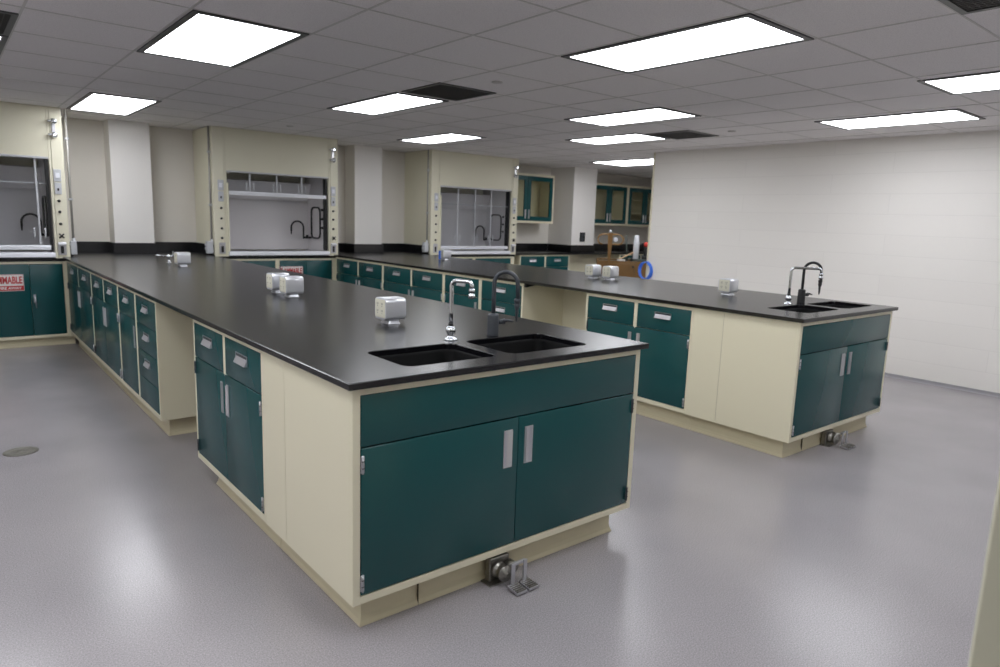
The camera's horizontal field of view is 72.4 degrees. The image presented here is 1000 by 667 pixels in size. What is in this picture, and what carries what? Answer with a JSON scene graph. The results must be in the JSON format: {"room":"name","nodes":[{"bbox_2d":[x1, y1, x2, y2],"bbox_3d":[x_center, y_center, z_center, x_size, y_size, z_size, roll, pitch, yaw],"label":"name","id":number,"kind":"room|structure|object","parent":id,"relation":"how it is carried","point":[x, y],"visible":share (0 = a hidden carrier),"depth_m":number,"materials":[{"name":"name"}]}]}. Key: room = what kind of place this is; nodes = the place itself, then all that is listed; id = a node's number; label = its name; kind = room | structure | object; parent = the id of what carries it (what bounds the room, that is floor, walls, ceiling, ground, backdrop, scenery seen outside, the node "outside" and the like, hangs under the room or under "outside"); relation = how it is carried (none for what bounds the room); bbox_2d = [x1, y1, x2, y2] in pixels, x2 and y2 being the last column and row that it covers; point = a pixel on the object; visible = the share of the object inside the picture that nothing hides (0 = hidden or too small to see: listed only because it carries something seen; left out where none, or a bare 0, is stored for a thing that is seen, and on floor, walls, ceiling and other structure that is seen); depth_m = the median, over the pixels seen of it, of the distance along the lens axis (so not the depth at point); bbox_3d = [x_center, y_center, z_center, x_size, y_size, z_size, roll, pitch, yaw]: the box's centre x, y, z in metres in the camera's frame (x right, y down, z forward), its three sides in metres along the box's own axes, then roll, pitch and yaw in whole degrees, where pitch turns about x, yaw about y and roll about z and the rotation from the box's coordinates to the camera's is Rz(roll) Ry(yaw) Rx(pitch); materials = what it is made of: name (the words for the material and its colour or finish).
{"room":"science laboratory","nodes":[
{"label":"science laboratory","id":0,"kind":"room"},
{"bbox_2d":[103,119,154,242],"bbox_3d":[-4.279,-1.220,7.941,0.410,2.383,0.290,-6,12,-39],"label":"wall column","id":1,"kind":"structure","parent":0,"point":[126,143],"depth_m":7.74,"materials":[{"name":"white paint"}]},
{"bbox_2d":[61,117,404,242],"bbox_3d":[-4.639,-1.231,7.929,11.400,2.383,0.150,-6,12,-39],"label":"wall","id":2,"kind":"structure","parent":0,"point":[171,149],"depth_m":8.21,"materials":[{"name":"white paint"}]},
{"bbox_2d":[70,241,213,256],"bbox_3d":[-4.106,-0.967,7.786,1.456,0.118,0.820,-6,12,-39],"label":"backsplash","id":3,"kind":"structure","parent":2,"relation":"attached to","point":[82,246],"depth_m":7.91,"materials":[{"name":"black plastic"}]},
{"bbox_2d":[338,243,428,253],"bbox_3d":[-1.808,-1.208,9.714,1.433,0.118,0.710,-6,12,-39],"label":"backsplash","id":4,"kind":"structure","parent":2,"relation":"attached to","point":[356,248],"depth_m":9.83,"materials":[{"name":"black plastic"}]},
{"bbox_2d":[345,145,381,243],"bbox_3d":[-1.961,-1.452,9.816,0.428,2.383,0.290,-6,12,-39],"label":"wall column","id":5,"kind":"structure","parent":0,"point":[363,164],"depth_m":9.61,"materials":[{"name":"white paint"}]},
{"bbox_2d":[0,338,999,666],"bbox_3d":[1.337,0.840,4.388,15.900,0.120,14.300,-6,12,-39],"label":"floor","id":6,"kind":"structure","parent":0,"point":[120,546],"depth_m":2.95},
{"bbox_2d":[2,446,38,456],"bbox_3d":[-2.817,0.692,4.017,0.176,0.006,0.176,-6,12,-39],"label":"floor drain","id":7,"kind":"object","parent":6,"relation":"on","point":[26,450],"visible":1,"depth_m":4.01,"materials":[{"name":"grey metal"}]},
{"bbox_2d":[0,258,75,348],"bbox_3d":[-5.282,-0.330,6.910,1.555,0.897,0.853,-6,12,-39],"label":"base cabinet","id":8,"kind":"object","parent":6,"relation":"on","point":[34,294],"visible":0.97,"depth_m":6.89,"materials":[{"name":"teal metal"}]},
{"bbox_2d":[0,258,65,261],"bbox_3d":[-5.274,-0.759,6.848,1.555,0.029,0.829,-6,12,-39],"label":"countertop","id":9,"kind":"structure","parent":8,"relation":"on","point":[57,259],"depth_m":6.80,"materials":[{"name":"black stone"}]},
{"bbox_2d":[0,101,70,258],"bbox_3d":[-5.226,-1.500,6.696,1.555,1.484,0.902,-6,12,-39],"label":"fume hood","id":10,"kind":"object","parent":9,"relation":"on","point":[33,199],"visible":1,"depth_m":6.86,"materials":[{"name":"beige paint"}]},
{"bbox_2d":[53,169,61,193],"bbox_3d":[-4.420,-1.516,6.831,0.064,0.245,0.015,-6,12,-39],"label":"switch plate","id":11,"kind":"object","parent":10,"relation":"attached to","point":[57,173],"depth_m":6.83,"materials":[{"name":"grey plastic"}]},
{"bbox_2d":[58,242,66,254],"bbox_3d":[-4.433,-0.860,6.928,0.072,0.130,0.046,-6,12,-39],"label":"outlet","id":12,"kind":"object","parent":10,"relation":"attached to","point":[62,246],"depth_m":6.93,"materials":[{"name":"silver metal"}]},
{"bbox_2d":[63,109,76,254],"bbox_3d":[-4.381,-1.528,6.935,0.071,1.446,0.060,-6,12,-39],"label":"conduit","id":13,"kind":"object","parent":10,"relation":"attached to","point":[73,244],"visible":1,"depth_m":6.96,"materials":[{"name":"grey metal"}]},
{"bbox_2d":[66,261,104,369],"bbox_3d":[-3.432,-0.265,6.933,1.451,0.890,1.398,-6,12,-39],"label":"base cabinet","id":14,"kind":"object","parent":6,"relation":"on","point":[79,279],"visible":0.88,"depth_m":6.42,"materials":[{"name":"teal metal"}]},
{"bbox_2d":[63,252,648,390],"bbox_3d":[-2.140,-0.421,5.364,1.531,0.024,7.149,-6,12,-39],"label":"countertop","id":15,"kind":"structure","parent":14,"relation":"on","point":[332,332],"depth_m":3.38,"materials":[{"name":"black stone"}]},
{"bbox_2d":[174,252,190,266],"bbox_3d":[-2.929,-0.685,6.307,0.122,0.130,0.109,-6,12,-39],"label":"electrical outlet","id":16,"kind":"object","parent":15,"relation":"on","point":[182,259],"visible":1,"depth_m":6.27,"materials":[{"name":"silver metal"}]},
{"bbox_2d":[266,272,288,292],"bbox_3d":[-1.470,-0.336,4.525,0.122,0.130,0.109,-6,12,-39],"label":"pedestal","id":17,"kind":"object","parent":15,"relation":"on","point":[272,279],"visible":0.56,"depth_m":4.47,"materials":[{"name":"silver metal"}]},
{"bbox_2d":[266,274,271,287],"bbox_3d":[-1.515,-0.344,4.486,0.004,0.089,0.095,-6,12,-39],"label":"outlet plate","id":18,"kind":"object","parent":17,"relation":"attached to","point":[268,276],"depth_m":4.48,"materials":[{"name":"beige plastic"}]},
{"bbox_2d":[279,276,303,297],"bbox_3d":[-1.319,-0.298,4.328,0.122,0.130,0.109,-6,12,-39],"label":"pedestal","id":19,"kind":"object","parent":15,"relation":"on","point":[291,286],"visible":1,"depth_m":4.29,"materials":[{"name":"silver metal"}]},
{"bbox_2d":[279,277,285,292],"bbox_3d":[-1.365,-0.306,4.289,0.004,0.089,0.095,-6,12,-39],"label":"outlet plate","id":20,"kind":"object","parent":19,"relation":"attached to","point":[282,280],"depth_m":4.29,"materials":[{"name":"beige plastic"}]},
{"bbox_2d":[375,296,405,324],"bbox_3d":[-0.545,-0.116,3.403,0.122,0.130,0.109,-6,12,-39],"label":"pedestal","id":21,"kind":"object","parent":15,"relation":"on","point":[389,309],"visible":1,"depth_m":3.37,"materials":[{"name":"silver metal"}]},
{"bbox_2d":[375,298,384,317],"bbox_3d":[-0.591,-0.124,3.364,0.004,0.089,0.095,-6,12,-39],"label":"outlet plate","id":22,"kind":"object","parent":21,"relation":"attached to","point":[379,302],"depth_m":3.36,"materials":[{"name":"beige plastic"}]},
{"bbox_2d":[376,349,483,365],"bbox_3d":[-0.275,0.224,2.707,0.459,0.245,0.362,-6,12,-39],"label":"sink","id":23,"kind":"object","parent":15,"relation":"in","point":[441,355],"visible":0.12,"depth_m":2.85,"materials":[{"name":"black plastic"}]},
{"bbox_2d":[444,278,474,340],"bbox_3d":[-0.175,-0.102,2.968,0.142,0.271,0.059,6,10,23],"label":"faucet","id":24,"kind":"object","parent":15,"relation":"on","point":[450,330],"visible":1,"depth_m":2.97,"materials":[{"name":"silver metal"}]},
{"bbox_2d":[487,270,519,335],"bbox_3d":[0.020,-0.142,3.147,0.151,0.305,0.074,3,10,6],"label":"faucet","id":25,"kind":"object","parent":15,"relation":"on","point":[493,321],"visible":1,"depth_m":3.13,"materials":[{"name":"grey metal"}]},
{"bbox_2d":[479,339,572,352],"bbox_3d":[0.112,0.184,3.026,0.490,0.245,0.377,-6,12,-39],"label":"sink","id":26,"kind":"object","parent":15,"relation":"in","point":[526,345],"visible":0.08,"depth_m":3.20,"materials":[{"name":"black plastic"}]},
{"bbox_2d":[90,272,132,397],"bbox_3d":[-2.635,-0.076,5.971,1.451,0.890,1.125,-6,12,-39],"label":"base cabinet","id":27,"kind":"object","parent":6,"relation":"on","point":[104,297],"visible":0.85,"depth_m":5.47,"materials":[{"name":"teal metal"}]},
{"bbox_2d":[117,284,150,415],"bbox_3d":[-2.100,0.050,5.326,1.451,0.890,0.566,-6,12,-39],"label":"base cabinet","id":28,"kind":"object","parent":6,"relation":"on","point":[126,297],"visible":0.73,"depth_m":4.86,"materials":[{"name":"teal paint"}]},
{"bbox_2d":[134,292,196,435],"bbox_3d":[-1.740,0.135,4.892,1.451,0.890,0.570,-6,12,-39],"label":"base cabinet","id":29,"kind":"object","parent":6,"relation":"on","point":[165,343],"visible":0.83,"depth_m":4.32,"materials":[{"name":"beige metal"}]},
{"bbox_2d":[193,319,281,546],"bbox_3d":[-0.753,0.369,3.700,1.451,0.890,0.993,-6,12,-39],"label":"base cabinet","id":30,"kind":"object","parent":6,"relation":"on","point":[228,370],"visible":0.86,"depth_m":3.18,"materials":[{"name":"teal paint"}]},
{"bbox_2d":[222,256,335,279],"bbox_3d":[-2.976,-0.572,8.846,1.555,0.897,0.743,-6,12,-39],"label":"base cabinet","id":31,"kind":"object","parent":6,"relation":"on","point":[318,266],"visible":0.29,"depth_m":8.71,"materials":[{"name":"beige paint"}]},
{"bbox_2d":[222,256,335,258],"bbox_3d":[-2.969,-1.002,8.784,1.555,0.029,0.719,-6,12,-39],"label":"countertop","id":32,"kind":"structure","parent":31,"relation":"on","point":[254,257],"depth_m":8.48,"materials":[{"name":"black stone"}]},
{"bbox_2d":[192,126,337,256],"bbox_3d":[-2.920,-1.742,8.632,1.555,1.484,0.792,-6,12,-39],"label":"fume hood","id":33,"kind":"object","parent":32,"relation":"on","point":[273,194],"visible":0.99,"depth_m":8.60,"materials":[{"name":"beige paint"}]},
{"bbox_2d":[205,126,213,252],"bbox_3d":[-3.377,-1.653,7.894,0.101,1.446,0.060,-6,12,-39],"label":"conduit","id":34,"kind":"object","parent":33,"relation":"attached to","point":[209,247],"visible":1,"depth_m":7.94,"materials":[{"name":"grey metal"}]},
{"bbox_2d":[217,180,223,200],"bbox_3d":[-3.238,-1.657,7.927,0.064,0.245,0.015,-6,12,-39],"label":"switch plate","id":35,"kind":"object","parent":33,"relation":"attached to","point":[220,183],"depth_m":7.93,"materials":[{"name":"grey plastic"}]},
{"bbox_2d":[219,242,225,253],"bbox_3d":[-3.262,-1.004,8.037,0.072,0.130,0.013,-6,12,-39],"label":"outlet","id":36,"kind":"object","parent":33,"relation":"attached to","point":[222,245],"depth_m":8.03,"materials":[{"name":"silver metal"}]},
{"bbox_2d":[331,187,335,205],"bbox_3d":[-2.149,-1.766,8.809,0.064,0.245,0.015,-6,12,-39],"label":"switch plate","id":37,"kind":"object","parent":33,"relation":"attached to","point":[333,189],"depth_m":8.81,"materials":[{"name":"grey plastic"}]},
{"bbox_2d":[336,257,382,289],"bbox_3d":[-1.264,-0.529,8.973,1.355,0.890,1.228,-6,12,-39],"label":"base cabinet","id":38,"kind":"object","parent":6,"relation":"on","point":[358,272],"visible":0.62,"depth_m":8.46,"materials":[{"name":"beige paint"}]},
{"bbox_2d":[383,264,443,301],"bbox_3d":[-0.479,-0.344,8.026,1.355,0.890,1.256,-6,12,-39],"label":"base cabinet","id":39,"kind":"object","parent":6,"relation":"on","point":[423,283],"visible":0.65,"depth_m":7.51,"materials":[{"name":"beige paint"}]},
{"bbox_2d":[334,251,897,322],"bbox_3d":[0.174,-0.660,7.279,1.500,0.024,7.082,-6,12,-39],"label":"countertop","id":40,"kind":"structure","parent":39,"relation":"on","point":[744,302],"depth_m":5.68,"materials":[{"name":"black stone"}]},
{"bbox_2d":[439,249,450,259],"bbox_3d":[-0.698,-0.995,8.634,0.127,0.130,0.109,-6,12,-39],"label":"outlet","id":41,"kind":"object","parent":40,"relation":"on","point":[444,254],"visible":1,"depth_m":8.60,"materials":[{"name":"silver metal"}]},
{"bbox_2d":[585,264,601,278],"bbox_3d":[0.899,-0.598,6.593,0.122,0.130,0.109,-6,12,-39],"label":"pedestal","id":42,"kind":"object","parent":40,"relation":"on","point":[592,271],"visible":1,"depth_m":6.56,"materials":[{"name":"silver metal"}]},
{"bbox_2d":[585,265,592,274],"bbox_3d":[0.853,-0.606,6.554,0.004,0.089,0.095,-6,12,-39],"label":"outlet plate","id":43,"kind":"object","parent":42,"relation":"attached to","point":[588,268],"depth_m":6.55,"materials":[{"name":"beige plastic"}]},
{"bbox_2d":[602,266,618,279],"bbox_3d":[1.046,-0.573,6.471,0.122,0.130,0.109,-6,12,-39],"label":"pedestal","id":44,"kind":"object","parent":40,"relation":"on","point":[608,272],"visible":1,"depth_m":6.43,"materials":[{"name":"silver metal"}]},
{"bbox_2d":[602,267,609,276],"bbox_3d":[1.000,-0.580,6.432,0.004,0.089,0.095,-6,12,-39],"label":"outlet plate","id":45,"kind":"object","parent":44,"relation":"attached to","point":[605,270],"depth_m":6.43,"materials":[{"name":"beige plastic"}]},
{"bbox_2d":[718,278,738,295],"bbox_3d":[1.810,-0.371,5.423,0.122,0.130,0.109,-6,12,-39],"label":"pedestal","id":46,"kind":"object","parent":40,"relation":"on","point":[727,286],"visible":1,"depth_m":5.39,"materials":[{"name":"silver metal"}]},
{"bbox_2d":[718,279,729,291],"bbox_3d":[1.765,-0.379,5.384,0.004,0.089,0.095,-6,12,-39],"label":"outlet plate","id":47,"kind":"object","parent":46,"relation":"attached to","point":[723,284],"depth_m":5.38,"materials":[{"name":"beige plastic"}]},
{"bbox_2d":[782,308,822,312],"bbox_3d":[2.070,-0.026,4.698,0.510,0.245,0.335,-6,12,-39],"label":"sink","id":48,"kind":"object","parent":40,"relation":"in","point":[802,310],"visible":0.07,"depth_m":4.88,"materials":[{"name":"black plastic"}]},
{"bbox_2d":[783,267,822,304],"bbox_3d":[2.170,-0.341,4.888,0.244,0.271,0.060,3,10,9],"label":"faucet","id":49,"kind":"object","parent":40,"relation":"on","point":[788,298],"visible":1,"depth_m":4.88,"materials":[{"name":"silver metal"}]},
{"bbox_2d":[797,261,822,302],"bbox_3d":[2.271,-0.375,5.008,0.158,0.308,0.078,3,10,9],"label":"faucet","id":50,"kind":"object","parent":40,"relation":"on","point":[802,293],"visible":0.95,"depth_m":5.00,"materials":[{"name":"black metal"}]},
{"bbox_2d":[819,304,857,308],"bbox_3d":[2.478,-0.066,5.025,0.480,0.245,0.340,-6,12,-39],"label":"sink","id":51,"kind":"object","parent":40,"relation":"in","point":[828,305],"visible":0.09,"depth_m":5.20,"materials":[{"name":"black plastic"}]},
{"bbox_2d":[263,350,639,626],"bbox_3d":[-0.180,0.502,3.020,1.436,0.890,0.801,-6,12,-39],"label":"base cabinet","id":52,"kind":"object","parent":6,"relation":"on","point":[391,499],"visible":0.9,"depth_m":2.58,"materials":[{"name":"teal metal"}]},
{"bbox_2d":[443,272,480,308],"bbox_3d":[0.114,-0.204,7.310,1.355,0.890,0.620,-6,12,-39],"label":"base cabinet","id":53,"kind":"object","parent":6,"relation":"on","point":[461,290],"visible":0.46,"depth_m":6.83,"materials":[{"name":"beige paint"}]},
{"bbox_2d":[436,255,514,263],"bbox_3d":[-0.625,-0.807,10.748,1.620,0.897,0.743,-6,12,-39],"label":"base cabinet","id":54,"kind":"object","parent":6,"relation":"on","point":[509,259],"visible":0.07,"depth_m":10.64,"materials":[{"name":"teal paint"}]},
{"bbox_2d":[436,255,514,256],"bbox_3d":[-0.618,-1.237,10.685,1.620,0.029,0.719,-6,12,-39],"label":"countertop","id":55,"kind":"structure","parent":54,"relation":"on","point":[436,255],"depth_m":10.49,"materials":[{"name":"black plastic"}]},
{"bbox_2d":[404,150,518,254],"bbox_3d":[-0.570,-1.977,10.534,1.620,1.484,0.792,-6,12,-39],"label":"fume hood","id":56,"kind":"object","parent":55,"relation":"on","point":[473,198],"visible":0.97,"depth_m":10.36,"materials":[{"name":"beige paint"}]},
{"bbox_2d":[422,150,429,251],"bbox_3d":[-1.056,-1.888,9.771,0.102,1.440,0.060,-6,12,-39],"label":"conduit","id":57,"kind":"object","parent":56,"relation":"attached to","point":[425,245],"visible":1,"depth_m":9.83,"materials":[{"name":"grey metal"}]},
{"bbox_2d":[434,193,437,210],"bbox_3d":[-0.913,-1.890,9.808,0.064,0.245,0.015,-6,12,-39],"label":"switch plate","id":58,"kind":"object","parent":56,"relation":"attached to","point":[435,194],"depth_m":9.80,"materials":[{"name":"grey plastic"}]},
{"bbox_2d":[481,552,538,595],"bbox_3d":[0.040,0.955,2.733,0.156,0.108,0.179,-6,12,-39],"label":"valve","id":59,"kind":"object","parent":6,"relation":"on","point":[500,568],"visible":1,"depth_m":2.73,"materials":[{"name":"metal"}]},
{"bbox_2d":[480,277,563,325],"bbox_3d":[0.509,-0.110,6.833,1.355,0.890,0.630,-6,12,-39],"label":"base cabinet","id":60,"kind":"object","parent":6,"relation":"on","point":[537,303],"visible":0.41,"depth_m":6.32,"materials":[{"name":"metal"}]},
{"bbox_2d":[514,255,569,269],"bbox_3d":[0.489,-0.936,11.778,1.130,0.890,0.843,-6,12,-39],"label":"base cabinet","id":61,"kind":"object","parent":6,"relation":"on","point":[561,262],"visible":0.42,"depth_m":11.41,"materials":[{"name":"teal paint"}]},
{"bbox_2d":[515,250,643,254],"bbox_3d":[1.650,-1.500,12.621,4.305,0.024,0.860,-6,12,-39],"label":"countertop","id":62,"kind":"structure","parent":61,"relation":"on","point":[518,252],"depth_m":12.02,"materials":[{"name":"black plastic"}]},
{"bbox_2d":[562,289,586,329],"bbox_3d":[0.832,0.007,6.201,0.038,0.890,0.772,-6,12,-39],"label":"panel","id":63,"kind":"object","parent":6,"relation":"on","point":[574,302],"visible":0.02,"depth_m":6.35,"materials":[{"name":"beige paint"}]},
{"bbox_2d":[569,254,612,271],"bbox_3d":[1.583,-0.993,12.350,1.289,0.890,0.020,-6,12,-39],"label":"panel","id":64,"kind":"object","parent":6,"relation":"on","point":[576,262],"visible":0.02,"depth_m":12.20,"materials":[{"name":"beige paint"}]},
{"bbox_2d":[596,230,645,277],"bbox_3d":[2.059,-1.049,11.423,0.930,1.335,0.495,3,10,5],"label":"tool cart","id":65,"kind":"object","parent":6,"relation":"on","point":[628,268],"visible":0.35,"depth_m":11.19,"materials":[{"name":"brown wood"}]},
{"bbox_2d":[630,258,646,261],"bbox_3d":[2.334,-1.025,11.416,0.310,0.428,0.380,3,10,5],"label":"box","id":66,"kind":"object","parent":65,"relation":"in","point":[631,259],"visible":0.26,"depth_m":11.21,"materials":[{"name":"grey"}]},
{"bbox_2d":[632,235,639,258],"bbox_3d":[2.263,-1.433,11.347,0.104,0.390,0.104,-6,12,-39],"label":"bottle","id":67,"kind":"object","parent":66,"relation":"on","point":[636,244],"visible":1,"depth_m":11.31,"materials":[{"name":"grey plastic"}]},
{"bbox_2d":[641,242,647,258],"bbox_3d":[2.420,-1.373,11.341,0.160,0.284,0.088,3,10,5],"label":"tool","id":68,"kind":"object","parent":66,"relation":"on","point":[645,244],"visible":0.75,"depth_m":11.32,"materials":[{"name":"red plastic"}]},
{"bbox_2d":[613,254,643,258],"bbox_3d":[2.399,-1.127,13.324,1.200,0.890,0.843,-6,12,-39],"label":"base cabinet","id":69,"kind":"object","parent":6,"relation":"on","point":[615,256],"visible":0.1,"depth_m":12.67,"materials":[{"name":"beige paint"}]},
{"bbox_2d":[585,293,694,429],"bbox_3d":[1.521,0.129,5.612,1.355,0.890,1.029,-6,12,-39],"label":"base cabinet","id":70,"kind":"object","parent":6,"relation":"on","point":[664,367],"visible":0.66,"depth_m":5.04,"materials":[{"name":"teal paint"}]},
{"bbox_2d":[686,308,892,457],"bbox_3d":[2.096,0.263,4.930,1.340,0.890,0.774,-6,12,-39],"label":"base cabinet","id":71,"kind":"object","parent":6,"relation":"on","point":[766,385],"visible":0.98,"depth_m":4.52,"materials":[{"name":"beige metal"}]},
{"bbox_2d":[819,429,855,449],"bbox_3d":[2.300,0.715,4.646,0.156,0.108,0.179,-6,12,-39],"label":"valve","id":72,"kind":"object","parent":6,"relation":"on","point":[829,438],"visible":0.99,"depth_m":4.65,"materials":[{"name":"metal"}]},
{"bbox_2d":[0,0,999,177],"bbox_3d":[1.423,-1.618,3.978,15.900,0.100,14.300,-6,12,-39],"label":"ceiling","id":73,"kind":"structure","parent":0,"point":[555,33],"depth_m":4.41,"materials":[{"name":"tile"}]},
{"bbox_2d":[0,35,8,54],"bbox_3d":[-3.415,-1.767,4.181,0.586,0.008,1.195,-6,12,-39],"label":"recessed light","id":74,"kind":"object","parent":73,"relation":"in","point":[3,39],"visible":1,"depth_m":4.03,"materials":[{"name":"grey plastic"}]},
{"bbox_2d":[0,10,18,35],"bbox_3d":[-2.838,-1.631,3.485,0.586,0.008,0.586,-6,12,-39],"label":"ceiling vent","id":75,"kind":"object","parent":73,"relation":"in","point":[7,19],"visible":1,"depth_m":3.59,"materials":[{"name":"grey metal"}]},
{"bbox_2d":[0,13,10,32],"bbox_3d":[-2.838,-1.632,3.485,0.530,0.005,0.530,-6,12,-39],"label":"grille","id":76,"kind":"object","parent":75,"relation":"attached to","point":[5,18],"depth_m":3.62,"materials":[{"name":"grey metal"}]},
{"bbox_2d":[66,92,161,115],"bbox_3d":[-3.666,-2.154,6.447,0.556,0.008,1.356,-6,12,-39],"label":"recessed light","id":77,"kind":"object","parent":73,"relation":"in","point":[92,101],"visible":1,"depth_m":6.37,"materials":[{"name":"grey plastic"}]},
{"bbox_2d":[137,9,308,67],"bbox_3d":[-1.617,-1.658,3.906,0.586,0.008,1.195,-6,12,-39],"label":"recessed light","id":78,"kind":"object","parent":73,"relation":"in","point":[198,36],"visible":1,"depth_m":3.81,"materials":[{"name":"grey plastic"}]},
{"bbox_2d":[327,92,448,115],"bbox_3d":[-0.992,-1.965,5.875,0.496,0.008,1.216,-6,12,-39],"label":"recessed light","id":79,"kind":"object","parent":73,"relation":"in","point":[395,101],"visible":1,"depth_m":5.81,"materials":[{"name":"grey plastic"}]},
{"bbox_2d":[398,133,485,143],"bbox_3d":[-0.729,-2.356,8.276,0.506,0.008,1.176,-6,12,-39],"label":"recessed light","id":80,"kind":"object","parent":73,"relation":"in","point":[447,137],"visible":1,"depth_m":8.23,"materials":[{"name":"grey plastic"}]},
{"bbox_2d":[401,82,495,100],"bbox_3d":[-0.390,-1.827,5.180,0.516,0.008,0.516,-6,12,-39],"label":"ceiling vent","id":81,"kind":"object","parent":73,"relation":"in","point":[440,90],"visible":1,"depth_m":5.16,"materials":[{"name":"grey metal"}]},
{"bbox_2d":[0,0,999,177],"bbox_3d":[1.452,-1.560,3.948,15.500,0.003,13.800,-6,12,-39],"label":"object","id":82,"kind":"structure","parent":73,"relation":"attached to","point":[25,1],"depth_m":4.66,"materials":[{"name":"grey"}]},
{"bbox_2d":[566,133,668,144],"bbox_3d":[1.312,-2.192,7.720,0.566,0.008,1.066,-6,12,-39],"label":"recessed light","id":83,"kind":"object","parent":73,"relation":"in","point":[633,137],"visible":1,"depth_m":7.68,"materials":[{"name":"grey plastic"}]},
{"bbox_2d":[589,158,653,165],"bbox_3d":[2.110,-2.632,10.522,0.806,0.008,1.276,-6,12,-39],"label":"recessed light","id":84,"kind":"object","parent":73,"relation":"in","point":[633,162],"visible":0.74,"depth_m":10.59,"materials":[{"name":"grey plastic"}]},
{"bbox_2d":[564,107,701,126],"bbox_3d":[1.161,-1.927,6.104,0.576,0.008,1.096,-6,12,-39],"label":"recessed light","id":85,"kind":"object","parent":73,"relation":"in","point":[653,114],"visible":1,"depth_m":6.05,"materials":[{"name":"grey plastic"}]},
{"bbox_2d":[645,130,718,139],"bbox_3d":[1.906,-2.076,7.151,0.536,0.008,0.536,-6,12,-39],"label":"ceiling vent","id":86,"kind":"object","parent":73,"relation":"in","point":[684,134],"visible":1,"depth_m":7.14,"materials":[{"name":"grey metal"}]},
{"bbox_2d":[652,131,710,138],"bbox_3d":[1.906,-2.077,7.151,0.480,0.005,0.480,-6,12,-39],"label":"grille","id":87,"kind":"object","parent":86,"relation":"attached to","point":[673,134],"depth_m":7.14,"materials":[{"name":"grey metal"}]},
{"bbox_2d":[561,13,813,73],"bbox_3d":[0.954,-1.527,3.661,0.586,0.008,1.195,-6,12,-39],"label":"recessed light","id":88,"kind":"object","parent":73,"relation":"in","point":[748,32],"visible":1,"depth_m":3.57,"materials":[{"name":"grey plastic"}]},
{"bbox_2d":[814,108,985,129],"bbox_3d":[3.332,-1.791,5.743,0.616,0.008,1.106,-6,12,-39],"label":"recessed light","id":89,"kind":"object","parent":73,"relation":"in","point":[949,115],"visible":1,"depth_m":5.68,"materials":[{"name":"grey plastic"}]},
{"bbox_2d":[917,71,999,94],"bbox_3d":[3.193,-1.500,3.972,0.586,0.008,1.195,-6,12,-39],"label":"recessed light","id":90,"kind":"object","parent":73,"relation":"in","point":[985,81],"visible":1,"depth_m":4.25,"materials":[{"name":"grey plastic"}]},
{"bbox_2d":[938,0,999,14],"bbox_3d":[1.936,-1.302,2.521,0.586,0.008,0.586,-6,12,-39],"label":"ceiling vent","id":91,"kind":"object","parent":73,"relation":"in","point":[963,7],"visible":1,"depth_m":2.81,"materials":[{"name":"grey metal"}]},
{"bbox_2d":[951,0,999,10],"bbox_3d":[1.936,-1.303,2.521,0.530,0.005,0.530,-6,12,-39],"label":"grille","id":92,"kind":"object","parent":91,"relation":"attached to","point":[960,5],"depth_m":2.81,"materials":[{"name":"grey metal"}]},
{"bbox_2d":[548,167,597,244],"bbox_3d":[1.305,-2.226,12.364,0.570,1.469,0.600,-6,12,-39],"label":"wall column","id":93,"kind":"structure","parent":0,"point":[574,187],"depth_m":12.13,"materials":[{"name":"white paint"}]},
{"bbox_2d":[516,165,650,246],"bbox_3d":[1.351,-1.862,12.966,4.300,2.383,0.150,-6,12,-39],"label":"wall","id":94,"kind":"structure","parent":0,"point":[525,232],"depth_m":13.30,"materials":[{"name":"white paint"}]},
{"bbox_2d":[517,173,554,223],"bbox_3d":[0.357,-2.314,11.711,1.225,0.820,0.368,-6,12,-39],"label":"upper cabinet","id":95,"kind":"object","parent":94,"relation":"attached to","point":[535,203],"visible":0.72,"depth_m":11.92,"materials":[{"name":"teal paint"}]},
{"bbox_2d":[516,243,643,251],"bbox_3d":[1.583,-1.592,12.705,4.290,0.126,0.620,-6,12,-39],"label":"backsplash","id":96,"kind":"structure","parent":94,"relation":"attached to","point":[519,246],"depth_m":12.33,"materials":[{"name":"black plastic"}]},
{"bbox_2d":[594,183,628,225],"bbox_3d":[1.910,-2.445,12.972,1.135,0.770,0.368,-6,12,-39],"label":"upper cabinet","id":97,"kind":"object","parent":94,"relation":"attached to","point":[611,199],"visible":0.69,"depth_m":13.16,"materials":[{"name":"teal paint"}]},
{"bbox_2d":[626,186,651,226],"bbox_3d":[2.761,-2.530,13.661,1.040,0.770,0.368,-6,12,-39],"label":"upper cabinet","id":98,"kind":"object","parent":94,"relation":"attached to","point":[639,198],"visible":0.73,"depth_m":13.54,"materials":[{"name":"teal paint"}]},
{"bbox_2d":[647,130,999,392],"bbox_3d":[5.390,-0.434,5.264,0.200,2.383,10.500,-6,12,-39],"label":"wall","id":99,"kind":"structure","parent":0,"point":[911,224],"depth_m":7.00,"materials":[{"name":"paint"}]},
{"bbox_2d":[638,261,652,278],"bbox_3d":[1.955,-0.850,9.227,0.082,0.253,0.229,-6,12,-39],"label":"coil","id":100,"kind":"object","parent":99,"relation":"hanging from","point":[649,276],"visible":0.97,"depth_m":9.20,"materials":[{"name":"blue plastic"}]},
{"bbox_2d":[645,152,655,277],"bbox_3d":[2.018,-1.212,9.211,0.056,2.383,0.027,-6,12,-39],"label":"trim","id":101,"kind":"structure","parent":99,"relation":"attached to","point":[654,152],"depth_m":9.12,"materials":[{"name":"beige paint"}]},
{"bbox_2d":[884,373,999,397],"bbox_3d":[5.268,0.733,5.382,0.022,0.035,10.485,-6,12,-39],"label":"baseboard","id":102,"kind":"structure","parent":99,"relation":"attached to","point":[945,385],"depth_m":6.58,"materials":[{"name":"grey"}]},
{"bbox_2d":[968,473,999,666],"bbox_3d":[1.365,0.197,0.638,0.560,2.383,1.345,-6,12,-39],"label":"wall","id":103,"kind":"structure","parent":0,"point":[985,647],"depth_m":1.01,"materials":[{"name":"beige paint"}]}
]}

